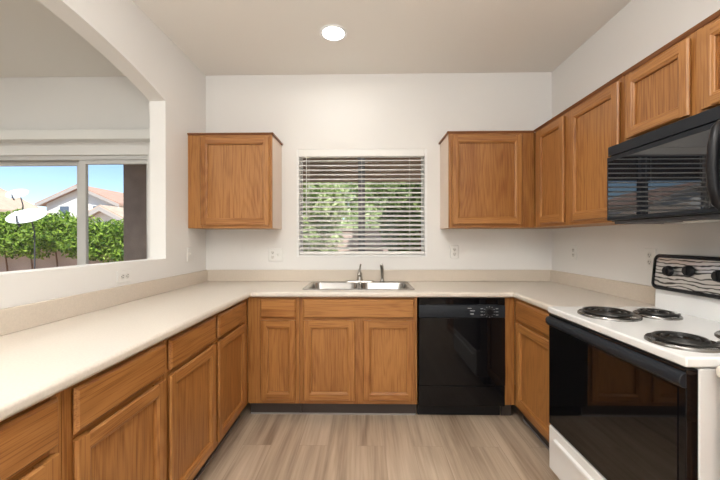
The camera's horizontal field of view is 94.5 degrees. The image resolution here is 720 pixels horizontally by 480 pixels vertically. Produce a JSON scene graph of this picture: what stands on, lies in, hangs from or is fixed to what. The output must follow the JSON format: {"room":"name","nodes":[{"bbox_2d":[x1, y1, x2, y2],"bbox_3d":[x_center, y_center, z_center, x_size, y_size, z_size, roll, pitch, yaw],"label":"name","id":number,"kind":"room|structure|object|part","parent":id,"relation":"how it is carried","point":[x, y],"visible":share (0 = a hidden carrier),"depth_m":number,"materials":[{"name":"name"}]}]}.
{"room":"kitchen","nodes":[
{"label":"kitchen","id":0,"kind":"room"},
{"bbox_2d":[0,0,205,308],"bbox_3d":[-1.466,-0.092,1.408,0.115,2.756,3.165,0,0,1],"label":"wall","id":1,"kind":"structure","parent":0,"point":[174,86],"depth_m":2.31,"materials":[{"name":"white paint"}]},
{"bbox_2d":[117,269,131,282],"bbox_3d":[-1.393,0.214,1.972,0.008,0.072,0.116,0,0,1],"label":"wall outlet","id":2,"kind":"object","parent":1,"relation":"attached to","point":[123,275],"visible":1,"depth_m":1.97,"materials":[{"name":"white plastic"}]},
{"bbox_2d":[187,247,191,261],"bbox_3d":[-1.376,0.118,2.699,0.018,0.116,0.072,0,0,1],"label":"light switch","id":3,"kind":"object","parent":1,"relation":"attached to","point":[189,249],"visible":1,"depth_m":2.69,"materials":[{"name":"white plastic"}]},
{"bbox_2d":[0,72,551,331],"bbox_3d":[-1.628,-0.096,3.068,6.640,2.756,0.150,0,0,1],"label":"wall","id":4,"kind":"structure","parent":0,"point":[320,111],"depth_m":2.97,"materials":[{"name":"white paint"}]},
{"bbox_2d":[0,155,147,264],"bbox_3d":[-2.708,0.258,3.088,1.598,2.052,0.110,0,0,1],"label":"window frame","id":5,"kind":"structure","parent":4,"relation":"in","point":[82,162],"depth_m":3.04,"materials":[{"name":"grey"}]},
{"bbox_3d":[-3.019,0.261,3.115,0.895,1.977,0.035,0,0,1],"label":"sash","id":6,"kind":"part","parent":5,"relation":"part of","materials":[{"name":"grey"}]},
{"bbox_3d":[-2.708,0.258,3.088,1.598,2.052,0.110,0,0,1],"label":"frame","id":7,"kind":"part","parent":5,"relation":"part of","materials":[{"name":"grey"}]},
{"bbox_3d":[-2.244,0.260,3.052,0.644,1.977,0.035,0,0,1],"label":"sash","id":8,"kind":"part","parent":5,"relation":"part of","materials":[{"name":"grey"}]},
{"bbox_2d":[0,129,149,142],"bbox_3d":[-2.661,-0.923,2.958,1.980,0.085,0.098,0,0,1],"label":"valance","id":9,"kind":"object","parent":4,"relation":"attached to","point":[71,135],"visible":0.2,"depth_m":2.91,"materials":[{"name":"white"}]},
{"bbox_2d":[227,241,239,253],"bbox_3d":[-1.134,0.067,2.983,0.120,0.120,0.003,0,0,1],"label":"blank wall plate","id":10,"kind":"object","parent":4,"relation":"attached to","point":[233,247],"visible":1,"depth_m":2.98,"materials":[{"name":"white paint"}]},
{"bbox_2d":[187,132,282,228],"bbox_3d":[-1.035,-0.476,2.818,0.694,0.762,0.329,0,0,1],"label":"upper cabinet","id":11,"kind":"object","parent":4,"relation":"attached to","point":[235,179],"visible":1,"depth_m":2.67,"materials":[{"name":"brown wood"}]},
{"bbox_3d":[-1.042,-0.101,2.840,0.676,0.012,0.287,0,0,1],"label":"panel","id":12,"kind":"part","parent":11,"relation":"part of","materials":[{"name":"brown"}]},
{"bbox_3d":[-1.035,-0.850,2.820,0.693,0.014,0.323,0,0,1],"label":"moulding","id":13,"kind":"part","parent":11,"relation":"part of","materials":[{"name":"brown wood"}]},
{"bbox_3d":[-1.000,-0.470,2.663,0.557,0.704,0.022,0,0,1],"label":"door","id":14,"kind":"part","parent":11,"relation":"part of","materials":[{"name":"brown wood"}]},
{"bbox_3d":[-0.999,-0.470,2.672,0.449,0.596,0.004,0,0,1],"label":"panel","id":15,"kind":"part","parent":11,"relation":"part of","materials":[{"name":"brown wood"}]},
{"bbox_3d":[-0.704,-0.474,2.832,0.004,0.758,0.289,0,0,1],"label":"panel","id":16,"kind":"part","parent":11,"relation":"part of","materials":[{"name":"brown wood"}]},
{"bbox_2d":[268,248,282,260],"bbox_3d":[-0.755,0.131,2.969,0.128,0.116,0.018,0,0,1],"label":"double wall plate","id":17,"kind":"object","parent":4,"relation":"attached to","point":[274,254],"visible":1,"depth_m":2.97,"materials":[{"name":"white plastic"}]},
{"bbox_2d":[0,270,654,335],"bbox_3d":[0.133,0.318,1.630,3.068,0.102,2.663,0,0,1],"label":"backsplash","id":18,"kind":"structure","parent":4,"relation":"attached to","point":[22,317],"depth_m":2.42,"materials":[{"name":"beige laminate"}]},
{"bbox_2d":[297,149,426,256],"bbox_3d":[0.016,-0.329,3.027,1.163,0.962,0.134,0,0,1],"label":"window","id":19,"kind":"structure","parent":4,"relation":"in","point":[424,158],"depth_m":3.00,"materials":[{"name":"white paint"}]},
{"bbox_2d":[299,149,424,254],"bbox_3d":[0.015,-0.339,2.991,1.120,0.939,0.070,0,0,1],"label":"window blind","id":20,"kind":"object","parent":19,"relation":"attached to","point":[304,153],"visible":1,"depth_m":2.98,"materials":[{"name":"white plastic"}]},
{"bbox_3d":[-0.459,-0.320,3.007,0.002,0.846,0.053,0,0,1],"label":"ladder cord","id":21,"kind":"part","parent":20,"relation":"part of","materials":[{"name":"white fabric"}]},
{"bbox_3d":[0.015,-0.776,2.993,1.120,0.065,0.065,0,0,1],"label":"head rail","id":22,"kind":"part","parent":20,"relation":"part of","materials":[{"name":"white plastic"}]},
{"bbox_3d":[0.016,0.116,2.998,1.114,0.028,0.054,0,0,1],"label":"rail","id":23,"kind":"part","parent":20,"relation":"part of","materials":[{"name":"white plastic"}]},
{"bbox_3d":[0.016,0.143,3.005,1.119,0.018,0.086,0,0,1],"label":"sill","id":24,"kind":"part","parent":19,"relation":"part of","materials":[{"name":"white paint"}]},
{"bbox_2d":[450,245,457,258],"bbox_3d":[0.835,0.106,2.947,0.072,0.116,0.008,0,0,1],"label":"wall outlet","id":25,"kind":"object","parent":4,"relation":"attached to","point":[453,248],"visible":1,"depth_m":2.94,"materials":[{"name":"white plastic"}]},
{"bbox_2d":[438,131,570,228],"bbox_3d":[1.188,-0.479,2.779,0.990,0.762,0.329,0,0,1],"label":"upper cabinet","id":26,"kind":"object","parent":4,"relation":"attached to","point":[487,178],"visible":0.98,"depth_m":2.63,"materials":[{"name":"brown wood"}]},
{"bbox_3d":[0.710,-0.476,2.808,0.004,0.758,0.289,0,0,1],"label":"panel","id":27,"kind":"part","parent":26,"relation":"part of","materials":[{"name":"brown wood"}]},
{"bbox_3d":[1.036,-0.853,2.784,0.686,0.014,0.323,0,0,1],"label":"moulding","id":28,"kind":"part","parent":26,"relation":"part of","materials":[{"name":"brown wood"}]},
{"bbox_3d":[1.002,-0.475,2.638,0.441,0.591,0.004,0,0,1],"label":"panel","id":29,"kind":"part","parent":26,"relation":"part of","materials":[{"name":"brown wood"}]},
{"bbox_3d":[1.002,-0.475,2.629,0.549,0.699,0.022,0,0,1],"label":"door","id":30,"kind":"part","parent":26,"relation":"part of","materials":[{"name":"brown wood"}]},
{"bbox_3d":[1.042,-0.477,2.649,0.673,0.758,0.020,0,0,1],"label":"frame","id":31,"kind":"part","parent":26,"relation":"part of","materials":[{"name":"brown wood"}]},
{"bbox_3d":[1.197,-0.104,2.801,0.974,0.012,0.287,0,0,1],"label":"panel","id":32,"kind":"part","parent":26,"relation":"part of","materials":[{"name":"brown"}]},
{"bbox_2d":[0,0,630,77],"bbox_3d":[-1.686,-1.566,-0.217,7.040,0.200,6.715,0,0,1],"label":"ceiling","id":33,"kind":"structure","parent":0,"point":[220,37],"depth_m":2.41,"materials":[{"name":"white paint"}]},
{"bbox_2d":[320,24,346,41],"bbox_3d":[-0.189,-1.468,2.370,0.196,0.010,0.196,0,0,1],"label":"recessed light","id":34,"kind":"object","parent":33,"relation":"in","point":[330,32],"visible":1,"depth_m":2.35,"materials":[{"name":"white paint"}]},
{"bbox_2d":[197,403,559,479],"bbox_3d":[-1.682,1.350,-0.211,7.040,0.120,6.715,0,0,1],"label":"floor","id":35,"kind":"structure","parent":0,"point":[259,446],"depth_m":2.05,"materials":[{"name":"wood"}]},
{"bbox_2d":[0,392,60,479],"bbox_3d":[-1.117,0.849,0.679,0.600,0.876,0.515,0,0,1],"label":"base cabinet","id":36,"kind":"object","parent":35,"relation":"on","point":[30,439],"visible":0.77,"depth_m":0.84,"materials":[{"name":"brown wood"}]},
{"bbox_3d":[-0.828,0.865,0.682,0.022,0.569,0.452,0,0,1],"label":"door","id":37,"kind":"part","parent":36,"relation":"part of","materials":[{"name":"brown wood"}]},
{"bbox_2d":[61,341,165,479],"bbox_3d":[-1.109,0.848,1.173,0.600,0.876,0.470,0,0,1],"label":"base cabinet","id":38,"kind":"object","parent":35,"relation":"on","point":[113,420],"visible":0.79,"depth_m":1.13,"materials":[{"name":"brown wood"}]},
{"bbox_3d":[-0.820,0.493,1.172,0.022,0.133,0.429,0,0,1],"label":"drawer","id":39,"kind":"part","parent":38,"relation":"part of","materials":[{"name":"brown wood"}]},
{"bbox_3d":[-0.820,0.864,1.173,0.022,0.569,0.429,0,0,1],"label":"door","id":40,"kind":"part","parent":38,"relation":"part of","materials":[{"name":"brown wood"}]},
{"bbox_3d":[-0.828,0.864,1.173,0.004,0.461,0.321,0,0,1],"label":"panel","id":41,"kind":"part","parent":38,"relation":"part of","materials":[{"name":"brown wood"}]},
{"bbox_2d":[163,315,215,479],"bbox_3d":[-1.101,0.847,1.643,0.600,0.876,0.465,0,0,1],"label":"base cabinet","id":42,"kind":"object","parent":35,"relation":"on","point":[190,354],"visible":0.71,"depth_m":1.60,"materials":[{"name":"brown wood"}]},
{"bbox_3d":[-0.812,0.492,1.636,0.022,0.133,0.434,0,0,1],"label":"drawer","id":43,"kind":"part","parent":42,"relation":"part of","materials":[{"name":"brown wood"}]},
{"bbox_3d":[-0.821,0.863,1.637,0.004,0.461,0.326,0,0,1],"label":"panel","id":44,"kind":"part","parent":42,"relation":"part of","materials":[{"name":"brown wood"}]},
{"bbox_2d":[204,299,247,467],"bbox_3d":[-1.092,0.846,2.140,0.600,0.876,0.527,0,0,1],"label":"base cabinet","id":45,"kind":"object","parent":35,"relation":"on","point":[231,341],"visible":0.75,"depth_m":2.07,"materials":[{"name":"brown wood"}]},
{"bbox_3d":[-0.824,0.793,2.136,0.020,0.771,0.527,0,0,1],"label":"frame","id":46,"kind":"part","parent":45,"relation":"part of","materials":[{"name":"brown wood"}]},
{"bbox_3d":[-0.804,0.491,2.099,0.022,0.133,0.426,0,0,1],"label":"drawer","id":47,"kind":"part","parent":45,"relation":"part of","materials":[{"name":"brown wood"}]},
{"bbox_3d":[-0.804,0.862,2.100,0.022,0.569,0.426,0,0,1],"label":"door","id":48,"kind":"part","parent":45,"relation":"part of","materials":[{"name":"brown wood"}]},
{"bbox_3d":[-0.812,0.862,2.100,0.004,0.461,0.318,0,0,1],"label":"panel","id":49,"kind":"part","parent":45,"relation":"part of","materials":[{"name":"brown wood"}]},
{"bbox_2d":[248,297,300,413],"bbox_3d":[-0.618,0.844,2.677,0.372,0.876,0.600,0,0,1],"label":"base cabinet","id":50,"kind":"object","parent":35,"relation":"on","point":[273,322],"visible":0.82,"depth_m":2.39,"materials":[{"name":"brown wood"}]},
{"bbox_3d":[-0.586,0.490,2.386,0.256,0.133,0.022,0,0,1],"label":"drawer","id":51,"kind":"part","parent":50,"relation":"part of","materials":[{"name":"brown wood"}]},
{"bbox_3d":[-0.586,0.861,2.387,0.256,0.569,0.022,0,0,1],"label":"door","id":52,"kind":"part","parent":50,"relation":"part of","materials":[{"name":"brown wood"}]},
{"bbox_3d":[-0.586,0.861,2.396,0.148,0.461,0.004,0,0,1],"label":"panel","id":53,"kind":"part","parent":50,"relation":"part of","materials":[{"name":"brown wood"}]},
{"bbox_2d":[300,297,416,414],"bbox_3d":[-0.008,0.843,2.666,0.843,0.876,0.600,0,0,1],"label":"base cabinet","id":54,"kind":"object","parent":35,"relation":"on","point":[358,355],"visible":0.86,"depth_m":2.38,"materials":[{"name":"brown wood"}]},
{"bbox_3d":[-0.221,0.860,2.381,0.370,0.569,0.022,0,0,1],"label":"door","id":55,"kind":"part","parent":54,"relation":"part of","materials":[{"name":"brown wood"}]},
{"bbox_3d":[-0.221,0.860,2.390,0.262,0.461,0.004,0,0,1],"label":"panel","id":56,"kind":"part","parent":54,"relation":"part of","materials":[{"name":"brown wood"}]},
{"bbox_3d":[0.205,0.860,2.382,0.257,0.461,0.004,0,0,1],"label":"panel","id":57,"kind":"part","parent":54,"relation":"part of","materials":[{"name":"brown wood"}]},
{"bbox_3d":[0.205,0.860,2.374,0.365,0.569,0.022,0,0,1],"label":"door","id":58,"kind":"part","parent":54,"relation":"part of","materials":[{"name":"brown wood"}]},
{"bbox_2d":[417,297,504,414],"bbox_3d":[0.725,0.844,2.627,0.606,0.872,0.606,0,0,1],"label":"dishwasher","id":59,"kind":"object","parent":35,"relation":"on","point":[461,340],"visible":1,"depth_m":2.35,"materials":[{"name":"black plastic"}]},
{"bbox_3d":[0.722,1.228,2.453,0.600,0.104,0.035,0,0,1],"label":"kick plate","id":60,"kind":"part","parent":59,"relation":"part of","materials":[{"name":"black plastic"}]},
{"bbox_3d":[0.720,1.103,2.366,0.606,0.142,0.028,0,0,1],"label":"panel","id":61,"kind":"part","parent":59,"relation":"part of","materials":[{"name":"black plastic"}]},
{"bbox_3d":[0.720,0.788,2.364,0.606,0.480,0.032,0,0,1],"label":"door panel","id":62,"kind":"part","parent":59,"relation":"part of","materials":[{"name":"black plastic"}]},
{"bbox_3d":[0.720,0.502,2.362,0.604,0.088,0.034,0,0,1],"label":"control panel","id":63,"kind":"part","parent":59,"relation":"part of","materials":[{"name":"black plastic"}]},
{"bbox_2d":[501,297,514,415],"bbox_3d":[1.066,0.842,2.406,0.071,0.876,0.072,0,0,1],"label":"filler panel","id":64,"kind":"object","parent":35,"relation":"on","point":[509,301],"visible":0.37,"depth_m":2.37,"materials":[{"name":"brown wood"}]},
{"bbox_2d":[515,298,550,449],"bbox_3d":[1.375,0.842,2.071,0.600,0.876,0.580,0,0,1],"label":"base cabinet","id":65,"kind":"object","parent":35,"relation":"on","point":[531,328],"visible":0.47,"depth_m":2.11,"materials":[{"name":"brown wood"}]},
{"bbox_2d":[0,270,654,421],"bbox_3d":[0.133,0.337,1.630,3.068,0.140,2.663,0,0,1],"label":"countertop","id":66,"kind":"structure","parent":65,"relation":"on","point":[48,347],"depth_m":1.85,"materials":[{"name":"beige laminate"}]},
{"bbox_2d":[302,281,414,289],"bbox_3d":[-0.008,0.453,2.674,0.834,0.182,0.465,0,0,1],"label":"sink","id":67,"kind":"object","parent":66,"relation":"in","point":[315,285],"visible":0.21,"depth_m":2.83,"materials":[{"name":"silver metal"}]},
{"bbox_2d":[380,263,384,281],"bbox_3d":[0.191,0.280,2.859,0.045,0.162,0.059,0,0,1],"label":"sprayer","id":68,"kind":"object","parent":67,"relation":"on","point":[381,264],"visible":0.98,"depth_m":2.85,"materials":[{"name":"silver metal"}]},
{"bbox_2d":[345,264,373,281],"bbox_3d":[-0.004,0.285,2.791,0.250,0.154,0.230,0,0,1],"label":"faucet","id":69,"kind":"object","parent":66,"relation":"on","point":[359,274],"visible":1,"depth_m":2.85,"materials":[{"name":"silver metal"}]},
{"bbox_3d":[-0.002,0.354,2.870,0.250,0.014,0.052,0,0,1],"label":"plate","id":70,"kind":"part","parent":69,"relation":"part of","materials":[{"name":"silver metal"}]},
{"bbox_3d":[1.085,0.488,2.068,0.022,0.133,0.495,0,0,1],"label":"drawer","id":71,"kind":"part","parent":65,"relation":"part of","materials":[{"name":"brown wood"}]},
{"bbox_3d":[1.095,0.859,2.069,0.004,0.461,0.387,0,0,1],"label":"panel","id":72,"kind":"part","parent":65,"relation":"part of","materials":[{"name":"brown wood"}]},
{"bbox_2d":[545,254,719,479],"bbox_3d":[1.314,0.678,1.380,0.681,1.208,0.766,0,0,1],"label":"electric range","id":73,"kind":"object","parent":35,"relation":"on","point":[634,392],"visible":1,"depth_m":1.31,"materials":[{"name":"metal"}]},
{"bbox_3d":[0.989,1.032,1.387,0.016,0.026,0.642,0,0,1],"label":"drawer pull","id":74,"kind":"part","parent":73,"relation":"part of","materials":[{"name":"white metal"}]},
{"bbox_3d":[1.014,1.090,1.387,0.038,0.228,0.756,0,0,1],"label":"storage drawer","id":75,"kind":"part","parent":73,"relation":"part of","materials":[{"name":"metal"}]},
{"bbox_2d":[545,314,697,479],"bbox_3d":[1.003,0.679,1.386,0.058,0.578,0.757,0,0,1],"label":"oven","id":76,"kind":"object","parent":73,"relation":"in","point":[629,411],"depth_m":1.26,"materials":[{"name":"black glass"}]},
{"bbox_2d":[548,306,719,367],"bbox_3d":[1.266,0.368,1.380,0.558,0.033,0.766,0,0,1],"label":"cooktop","id":77,"kind":"object","parent":73,"relation":"in","point":[633,332],"depth_m":1.33,"materials":[{"name":"white metal"}]},
{"bbox_3d":[1.531,0.155,1.662,0.023,0.054,0.054,0,0,1],"label":"knob","id":78,"kind":"part","parent":73,"relation":"part of","materials":[{"name":"black plastic"}]},
{"bbox_3d":[1.590,0.163,1.374,0.129,0.180,0.766,0,0,1],"label":"backguard frame","id":79,"kind":"part","parent":73,"relation":"part of","materials":[{"name":"black ceramic"}]},
{"bbox_3d":[1.538,0.163,1.375,0.017,0.144,0.730,0,0,1],"label":"control panel","id":80,"kind":"part","parent":73,"relation":"part of","materials":[{"name":"silver metal"}]},
{"bbox_3d":[1.530,0.145,1.558,0.023,0.054,0.054,0,0,1],"label":"knob","id":81,"kind":"part","parent":73,"relation":"part of","materials":[{"name":"black plastic"}]},
{"bbox_3d":[1.526,0.155,1.423,0.023,0.054,0.054,0,0,1],"label":"knob","id":82,"kind":"part","parent":73,"relation":"part of","materials":[{"name":"black plastic"}]},
{"bbox_3d":[1.351,0.845,0.685,0.600,0.876,0.600,0,0,1],"label":"base cabinet","id":83,"kind":"object","parent":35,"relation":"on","visible":0},
{"bbox_2d":[716,366,719,377],"bbox_3d":[1.346,0.337,0.681,0.608,0.140,0.606,0,0,1],"label":"countertop","id":84,"kind":"structure","parent":83,"relation":"on","point":[718,367],"depth_m":0.97,"materials":[{"name":"beige laminate"}]},
{"bbox_2d":[552,0,719,285],"bbox_3d":[1.711,-0.093,-0.247,0.150,2.756,6.365,0,0,1],"label":"wall","id":85,"kind":"structure","parent":0,"point":[641,28],"depth_m":2.11,"materials":[{"name":"white paint"}]},
{"bbox_2d":[571,245,576,259],"bbox_3d":[1.681,0.098,2.622,0.008,0.116,0.072,0,0,1],"label":"wall outlet","id":86,"kind":"object","parent":85,"relation":"attached to","point":[573,247],"visible":1,"depth_m":2.61,"materials":[{"name":"white plastic"}]},
{"bbox_2d":[533,73,626,227],"bbox_3d":[1.512,-0.478,2.162,0.328,0.762,0.902,0,0,1],"label":"upper cabinet","id":87,"kind":"object","parent":85,"relation":"attached to","point":[571,148],"visible":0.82,"depth_m":2.07,"materials":[{"name":"brown wood"}]},
{"bbox_3d":[1.363,-0.473,2.384,0.022,0.704,0.336,0,0,1],"label":"door","id":88,"kind":"part","parent":87,"relation":"part of","materials":[{"name":"brown wood"}]},
{"bbox_3d":[1.371,-0.473,2.384,0.004,0.596,0.228,0,0,1],"label":"panel","id":89,"kind":"part","parent":87,"relation":"part of","materials":[{"name":"brown wood"}]},
{"bbox_3d":[1.371,-0.852,2.164,0.036,0.014,0.900,0,0,1],"label":"moulding","id":90,"kind":"part","parent":87,"relation":"part of","materials":[{"name":"brown wood"}]},
{"bbox_3d":[1.533,-0.103,2.163,0.286,0.012,0.898,0,0,1],"label":"panel","id":91,"kind":"part","parent":87,"relation":"part of","materials":[{"name":"brown"}]},
{"bbox_3d":[1.364,-0.472,1.941,0.004,0.596,0.309,0,0,1],"label":"panel","id":92,"kind":"part","parent":87,"relation":"part of","materials":[{"name":"brown wood"}]},
{"bbox_3d":[1.355,-0.472,1.941,0.022,0.704,0.417,0,0,1],"label":"door","id":93,"kind":"part","parent":87,"relation":"part of","materials":[{"name":"brown wood"}]},
{"bbox_2d":[644,248,656,268],"bbox_3d":[1.669,0.108,1.917,0.008,0.118,0.078,0,0,1],"label":"wall outlet","id":94,"kind":"object","parent":85,"relation":"attached to","point":[649,254],"visible":0.96,"depth_m":1.92,"materials":[{"name":"white plastic"}]},
{"bbox_2d":[623,10,719,140],"bbox_3d":[1.497,-0.675,1.328,0.328,0.364,0.762,0,0,1],"label":"upper cabinet","id":95,"kind":"object","parent":85,"relation":"attached to","point":[680,80],"visible":0.78,"depth_m":1.42,"materials":[{"name":"brown wood"}]},
{"bbox_3d":[1.356,-0.667,1.520,0.004,0.216,0.234,0,0,1],"label":"panel","id":96,"kind":"part","parent":95,"relation":"part of","materials":[{"name":"brown wood"}]},
{"bbox_3d":[1.347,-0.667,1.521,0.022,0.312,0.330,0,0,1],"label":"door","id":97,"kind":"part","parent":95,"relation":"part of","materials":[{"name":"brown wood"}]},
{"bbox_2d":[607,106,719,223],"bbox_3d":[1.435,-0.274,1.331,0.449,0.400,0.758,0,0,1],"label":"microwave","id":98,"kind":"object","parent":95,"relation":"attached to","point":[669,174],"visible":1,"depth_m":1.36,"materials":[{"name":"black plastic"}]},
{"bbox_3d":[1.263,-0.256,1.441,0.003,0.284,0.516,0,0,1],"label":"door glass","id":99,"kind":"part","parent":98,"relation":"part of","materials":[{"name":"black glass"}]},
{"bbox_3d":[1.473,-0.086,1.331,0.354,0.012,0.738,0,0,1],"label":"plate","id":100,"kind":"part","parent":98,"relation":"part of","materials":[{"name":"grey metal"}]},
{"bbox_3d":[1.239,-0.262,1.157,0.062,0.316,0.032,0,0,1],"label":"door handle","id":101,"kind":"part","parent":98,"relation":"part of","materials":[{"name":"black plastic"}]},
{"bbox_3d":[1.357,-0.850,1.330,0.036,0.014,0.760,0,0,1],"label":"moulding","id":102,"kind":"part","parent":95,"relation":"part of","materials":[{"name":"brown wood"}]},
{"bbox_3d":[1.341,-0.666,1.143,0.022,0.312,0.330,0,0,1],"label":"door","id":103,"kind":"part","parent":95,"relation":"part of","materials":[{"name":"brown wood"}]},
{"bbox_3d":[1.350,-0.666,1.143,0.004,0.216,0.234,0,0,1],"label":"panel","id":104,"kind":"part","parent":95,"relation":"part of","materials":[{"name":"brown wood"}]},
{"label":"outside","id":105,"kind":"structure","parent":0,"visible":0},
{"bbox_3d":[-9.282,1.419,41.727,100.000,0.180,76.885,0,0,1],"label":"ground","id":106,"kind":"structure","parent":105,"visible":0},
{"bbox_2d":[5,189,28,209],"bbox_3d":[-9.375,-0.010,9.114,0.463,2.822,0.376,0,0,-41],"label":"satellite dish","id":107,"kind":"object","parent":106,"relation":"on","point":[18,193],"visible":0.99,"depth_m":9.18,"materials":[{"name":"white metal"}]},
{"bbox_2d":[0,188,48,215],"bbox_3d":[-23.026,-0.901,19.097,6.900,4.600,3.900,0,0,1],"label":"house","id":108,"kind":"structure","parent":106,"relation":"on","point":[6,204],"depth_m":19.15,"materials":[{"name":"white paint"}]},
{"bbox_2d":[5,208,46,268],"bbox_3d":[-6.812,0.367,6.795,0.677,2.070,0.511,0,0,-8],"label":"satellite dish","id":109,"kind":"object","parent":106,"relation":"on","point":[27,215],"visible":0.98,"depth_m":6.91,"materials":[{"name":"white metal"}]},
{"bbox_2d":[0,207,123,270],"bbox_3d":[-7.172,0.300,7.842,10.034,2.204,0.883,0,0,1],"label":"ivy hedge","id":110,"kind":"object","parent":106,"relation":"on","point":[52,233],"visible":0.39,"depth_m":7.61,"materials":[{"name":"green plant"}]},
{"bbox_3d":[-7.195,0.690,8.243,8.408,1.423,0.057,0,0,1],"label":"vine stem","id":111,"kind":"part","parent":110,"relation":"part of","materials":[{"name":"brown plant"}]},
{"bbox_2d":[34,184,122,223],"bbox_3d":[-21.113,-1.409,28.589,6.400,5.570,7.450,0,0,1],"label":"house","id":112,"kind":"structure","parent":106,"relation":"on","point":[64,200],"depth_m":25.35,"materials":[{"name":"white paint"}]},
{"bbox_3d":[-22.471,-2.165,25.318,0.700,0.800,0.025,0,0,1],"label":"glass","id":113,"kind":"part","parent":112,"relation":"part of","materials":[{"name":"blue glass"}]},
{"bbox_2d":[76,205,123,223],"bbox_3d":[-13.863,-0.256,19.716,2.600,3.280,3.950,0,0,1],"label":"house","id":114,"kind":"structure","parent":106,"relation":"on","point":[106,213],"depth_m":17.90,"materials":[{"name":"white paint"}]},
{"bbox_2d":[0,228,387,271],"bbox_3d":[-2.856,0.553,8.352,30.000,1.680,0.260,0,0,1],"label":"wall","id":115,"kind":"structure","parent":106,"relation":"on","point":[22,263],"depth_m":8.33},
{"bbox_2d":[123,158,420,260],"bbox_3d":[-0.051,0.037,4.289,7.250,2.720,2.325,0,0,1],"label":"patio cover","id":116,"kind":"object","parent":106,"relation":"on","point":[134,176],"visible":0.08,"depth_m":4.91,"materials":[{"name":"brown paint"}]},
{"bbox_3d":[-0.053,-1.263,4.286,7.250,0.120,2.325,0,0,1],"label":"roof panel","id":117,"kind":"part","parent":116,"relation":"part of","materials":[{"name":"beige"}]},
{"bbox_2d":[303,182,350,250],"bbox_3d":[-1.200,-0.448,7.049,2.058,3.690,1.585,0,0,1],"label":"tree","id":118,"kind":"object","parent":106,"relation":"on","point":[333,185],"visible":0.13,"depth_m":6.61,"materials":[{"name":"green plant"}]},
{"bbox_2d":[338,182,413,227],"bbox_3d":[0.235,-1.063,9.848,4.136,4.900,2.313,0,0,1],"label":"tree","id":119,"kind":"object","parent":106,"relation":"on","point":[352,185],"visible":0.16,"depth_m":9.46,"materials":[{"name":"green plant"}]},
{"bbox_2d":[376,182,420,250],"bbox_3d":[1.151,-0.502,6.589,1.699,3.789,1.606,0,0,1],"label":"tree","id":120,"kind":"object","parent":106,"relation":"on","point":[404,185],"visible":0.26,"depth_m":6.12,"materials":[{"name":"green plant"}]}
]}

